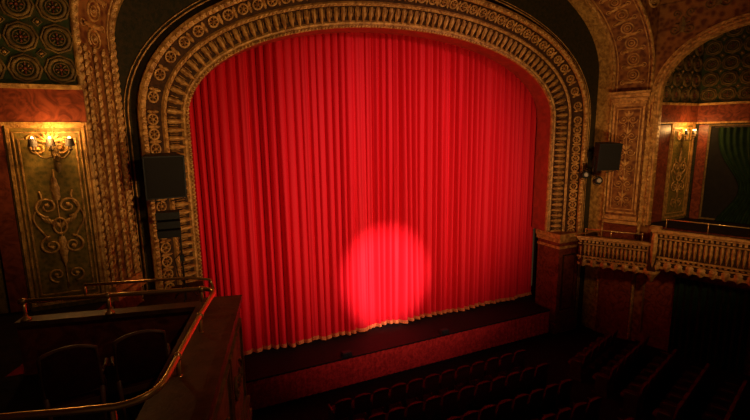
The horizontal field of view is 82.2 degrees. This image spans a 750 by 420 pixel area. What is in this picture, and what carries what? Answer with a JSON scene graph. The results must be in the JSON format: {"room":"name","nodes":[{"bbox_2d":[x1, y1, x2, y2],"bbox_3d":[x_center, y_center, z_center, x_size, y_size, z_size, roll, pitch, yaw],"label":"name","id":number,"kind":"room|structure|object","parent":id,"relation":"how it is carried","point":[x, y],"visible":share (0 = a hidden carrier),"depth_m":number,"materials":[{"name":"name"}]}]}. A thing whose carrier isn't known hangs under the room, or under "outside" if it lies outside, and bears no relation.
{"room":"auditorium","nodes":[
{"label":"auditorium","id":0,"kind":"room"},
{"bbox_2d":[0,0,110,377],"bbox_3d":[-6.344,0.466,1.986,2.705,14.500,13.413,-2,10,-5],"label":"wall","id":1,"kind":"structure","parent":0,"point":[49,242],"depth_m":8.24,"materials":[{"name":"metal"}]},
{"bbox_2d":[27,136,74,172],"bbox_3d":[-6.039,-1.029,8.072,0.587,0.702,0.523,2,10,16],"label":"wall sconce","id":2,"kind":"object","parent":1,"relation":"attached to","point":[54,148],"visible":1,"depth_m":8.10,"materials":[{"name":"brown metal"}]},
{"bbox_2d":[80,43,145,308],"bbox_3d":[-5.582,1.506,9.664,0.232,9.816,1.160,-1,10,-2],"label":"pilaster","id":3,"kind":"object","parent":1,"relation":"attached to","point":[99,69],"visible":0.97,"depth_m":9.23,"materials":[{"name":"paint"}]},
{"bbox_2d":[137,281,205,306],"bbox_3d":[-5.047,4.143,11.115,1.500,4.110,1.600,-5,11,-24],"label":"trim ledge","id":4,"kind":"object","parent":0,"point":[169,298],"depth_m":10.57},
{"bbox_2d":[115,0,598,325],"bbox_3d":[0.953,-1.399,14.398,18.900,14.250,1.585,-5,11,-24],"label":"wall","id":5,"kind":"structure","parent":0,"point":[141,26],"depth_m":10.68,"materials":[{"name":"paint"}]},
{"bbox_2d":[70,0,654,339],"bbox_3d":[1.682,-1.461,12.866,17.046,14.673,1.822,-5,11,-24],"label":"trim","id":6,"kind":"structure","parent":5,"relation":"attached to","point":[620,30],"depth_m":15.11,"materials":[{"name":"gold metal"}]},
{"bbox_2d":[155,209,198,301],"bbox_3d":[-4.802,1.056,10.474,0.758,2.205,1.187,-5,11,-24],"label":"speaker","id":7,"kind":"object","parent":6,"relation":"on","point":[168,225],"visible":0.94,"depth_m":9.87},
{"bbox_2d":[69,0,660,58],"bbox_3d":[1.990,-6.387,11.165,17.000,4.549,0.069,-5,11,-24],"label":"wall","id":8,"kind":"structure","parent":0,"point":[652,7],"depth_m":14.58,"materials":[{"name":"paint"}]},
{"bbox_2d":[252,286,749,419],"bbox_3d":[4.370,6.715,8.127,26.000,0.200,24.000,-5,11,-24],"label":"floor","id":9,"kind":"structure","parent":0,"point":[555,350],"depth_m":13.90,"materials":[{"name":"carpet"}]},
{"bbox_2d":[0,295,251,419],"bbox_3d":[-2.971,4.567,3.635,4.570,5.765,5.818,-5,11,-24],"label":"balcony","id":10,"kind":"object","parent":9,"relation":"on","point":[211,385],"visible":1,"depth_m":5.31,"materials":[{"name":"paint"}]},
{"bbox_2d":[36,344,107,419],"bbox_3d":[-3.068,1.783,4.417,0.590,1.073,0.625,-7,11,-31],"label":"armchair","id":11,"kind":"object","parent":10,"relation":"on","point":[71,375],"visible":0.98,"depth_m":4.17,"materials":[{"name":"red fabric"}]},
{"bbox_2d":[0,276,215,419],"bbox_3d":[-3.073,1.722,4.437,2.433,1.180,2.715,-2,10,-10],"label":"brass handrail","id":12,"kind":"object","parent":10,"relation":"on","point":[112,408],"visible":0.88,"depth_m":4.45,"materials":[{"name":"gold metal"}]},
{"bbox_2d":[110,329,170,419],"bbox_3d":[-2.551,1.723,4.722,0.590,1.073,0.625,-7,11,-31],"label":"armchair","id":13,"kind":"object","parent":10,"relation":"on","point":[138,359],"visible":0.88,"depth_m":4.46,"materials":[{"name":"red fabric"}]},
{"bbox_2d":[189,32,536,354],"bbox_3d":[0.585,-1.087,15.162,13.505,10.915,0.595,-5,11,-24],"label":"curtain","id":14,"kind":"object","parent":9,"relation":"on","point":[345,183],"visible":0.85,"depth_m":14.68,"materials":[{"name":"red fabric"}]},
{"bbox_2d":[137,0,588,333],"bbox_3d":[0.972,-0.679,14.280,15.220,12.370,1.527,-5,11,-24],"label":"arch","id":15,"kind":"object","parent":9,"relation":"on","point":[224,30],"visible":0.91,"depth_m":13.33,"materials":[{"name":"paint"}]},
{"bbox_2d":[141,153,186,202],"bbox_3d":[-4.958,-0.771,10.009,0.840,1.116,1.364,-7,12,-32],"label":"loudspeaker","id":16,"kind":"object","parent":15,"relation":"attached to","point":[163,174],"visible":1,"depth_m":9.48,"materials":[{"name":"black paint"}]},
{"bbox_2d":[579,163,589,179],"bbox_3d":[7.763,-1.444,16.126,0.338,0.566,0.947,1,10,11],"label":"stage light","id":17,"kind":"object","parent":15,"relation":"attached to","point":[585,174],"visible":1,"depth_m":15.72,"materials":[{"name":"black paint"}]},
{"bbox_2d":[585,168,602,184],"bbox_3d":[8.077,-1.235,16.067,0.334,0.567,1.145,-2,10,-8],"label":"stage light","id":18,"kind":"object","parent":15,"relation":"attached to","point":[598,180],"visible":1,"depth_m":15.56,"materials":[{"name":"black paint"}]},
{"bbox_2d":[588,142,622,172],"bbox_3d":[8.269,-1.951,15.889,0.840,1.116,1.426,-2,10,-4],"label":"loudspeaker","id":19,"kind":"object","parent":15,"relation":"attached to","point":[606,156],"visible":1,"depth_m":15.27,"materials":[{"name":"black paint"}]},
{"bbox_2d":[598,145,621,169],"bbox_3d":[8.318,-1.871,15.250,0.760,0.877,0.108,-2,10,-4],"label":"grille","id":20,"kind":"object","parent":19,"relation":"attached to","point":[609,156],"depth_m":15.24,"materials":[{"name":"black metal"}]},
{"bbox_2d":[244,295,549,412],"bbox_3d":[0.412,4.680,16.638,13.900,1.022,4.330,-5,11,-24],"label":"stage","id":21,"kind":"object","parent":9,"relation":"on","point":[281,376],"depth_m":14.62,"materials":[{"name":"red wood"}]},
{"bbox_2d":[340,350,351,357],"bbox_3d":[-0.910,4.603,13.762,0.340,0.140,0.228,-5,11,-24],"label":"footlight","id":22,"kind":"object","parent":21,"relation":"on","point":[347,353],"visible":1,"depth_m":13.70,"materials":[{"name":"black paint"}]},
{"bbox_2d":[439,328,449,334],"bbox_3d":[2.461,4.298,15.256,0.340,0.140,0.228,-5,11,-24],"label":"footlight","id":23,"kind":"object","parent":21,"relation":"on","point":[442,331],"visible":1,"depth_m":15.19,"materials":[{"name":"black paint"}]},
{"bbox_2d":[328,350,525,419],"bbox_3d":[1.850,5.289,13.149,6.780,0.970,0.630,-5,11,-24],"label":"theater seats","id":24,"kind":"object","parent":9,"relation":"on","point":[400,392],"visible":0.98,"depth_m":12.74,"materials":[{"name":"fabric"}]},
{"bbox_2d":[356,363,548,419],"bbox_3d":[2.241,5.431,12.295,6.780,0.970,0.630,-5,11,-24],"label":"theater seats","id":25,"kind":"object","parent":9,"relation":"on","point":[450,401],"visible":1,"depth_m":12.26,"materials":[{"name":"fabric"}]},
{"bbox_2d":[447,379,572,419],"bbox_3d":[2.341,5.600,11.312,7.340,0.970,0.630,-5,11,-24],"label":"theater seats","id":26,"kind":"object","parent":9,"relation":"on","point":[518,406],"visible":1,"depth_m":11.86,"materials":[{"name":"fabric"}]},
{"bbox_2d":[532,397,601,419],"bbox_3d":[2.732,5.742,10.458,7.340,0.970,0.630,-5,11,-24],"label":"theater seats","id":27,"kind":"object","parent":9,"relation":"on","point":[581,410],"visible":1,"depth_m":11.37,"materials":[{"name":"fabric"}]},
{"bbox_2d":[567,329,617,381],"bbox_3d":[7.590,4.898,14.948,2.860,0.970,0.630,-9,13,-40],"label":"theater seats","id":28,"kind":"object","parent":9,"relation":"on","point":[585,359],"visible":1,"depth_m":14.51,"materials":[{"name":"fabric"}]},
{"bbox_2d":[591,336,648,397],"bbox_3d":[8.159,5.014,14.229,3.420,0.970,0.630,-9,13,-40],"label":"theater seats","id":29,"kind":"object","parent":9,"relation":"on","point":[605,379],"visible":1,"depth_m":13.78,"materials":[{"name":"fabric"}]},
{"bbox_2d":[619,349,677,417],"bbox_3d":[8.517,5.165,13.328,3.420,0.970,0.630,-9,13,-40],"label":"theater seats","id":30,"kind":"object","parent":9,"relation":"on","point":[638,391],"visible":1,"depth_m":12.89,"materials":[{"name":"fabric"}]},
{"bbox_2d":[652,363,709,419],"bbox_3d":[8.875,5.316,12.427,3.420,0.970,0.630,-9,13,-40],"label":"theater seats","id":31,"kind":"object","parent":9,"relation":"on","point":[687,386],"visible":1,"depth_m":12.27,"materials":[{"name":"fabric"}]},
{"bbox_2d":[701,380,747,419],"bbox_3d":[9.233,5.466,11.526,3.420,0.970,0.630,-9,13,-40],"label":"theater seats","id":32,"kind":"object","parent":9,"relation":"on","point":[724,404],"visible":1,"depth_m":11.83,"materials":[{"name":"fabric"}]},
{"bbox_2d":[595,90,652,339],"bbox_3d":[9.249,0.372,16.254,1.320,9.400,0.360,8,13,42],"label":"pilaster","id":33,"kind":"object","parent":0,"point":[628,124],"visible":0.93,"depth_m":16.11,"materials":[{"name":"paint"}]},
{"bbox_2d":[630,0,749,375],"bbox_3d":[15.251,-1.486,11.543,2.717,14.500,13.392,-10,13,-42],"label":"wall","id":34,"kind":"structure","parent":0,"point":[701,83],"depth_m":15.75,"materials":[{"name":"paint"}]},
{"bbox_2d":[576,225,749,285],"bbox_3d":[10.811,1.635,14.129,7.661,1.990,1.589,8,13,41],"label":"balcony","id":35,"kind":"object","parent":34,"relation":"attached to","point":[726,258],"visible":1,"depth_m":14.32,"materials":[{"name":"paint"}]},
{"bbox_2d":[585,219,749,239],"bbox_3d":[9.676,0.724,14.508,4.725,0.869,0.254,7,13,39],"label":"guard rail","id":36,"kind":"object","parent":35,"relation":"on","point":[666,219],"visible":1,"depth_m":14.26,"materials":[{"name":"gold metal"}]},
{"bbox_2d":[681,129,697,147],"bbox_3d":[11.681,-2.633,15.929,0.587,0.702,0.523,2,10,16],"label":"wall sconce","id":37,"kind":"object","parent":34,"relation":"attached to","point":[695,131],"visible":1,"depth_m":15.94,"materials":[{"name":"brown metal"}]},
{"bbox_2d":[668,275,749,373],"bbox_3d":[11.397,3.882,14.705,0.206,2.890,2.300,-10,13,-42],"label":"drape","id":38,"kind":"object","parent":34,"relation":"attached to","point":[710,322],"visible":1,"depth_m":14.64,"materials":[{"name":"fabric"}]},
{"bbox_2d":[715,126,749,223],"bbox_3d":[13.245,-1.262,15.574,0.215,3.500,1.800,-9,13,-41],"label":"drape","id":39,"kind":"object","parent":34,"relation":"attached to","point":[734,141],"visible":1,"depth_m":15.59,"materials":[{"name":"fabric"}]}
]}

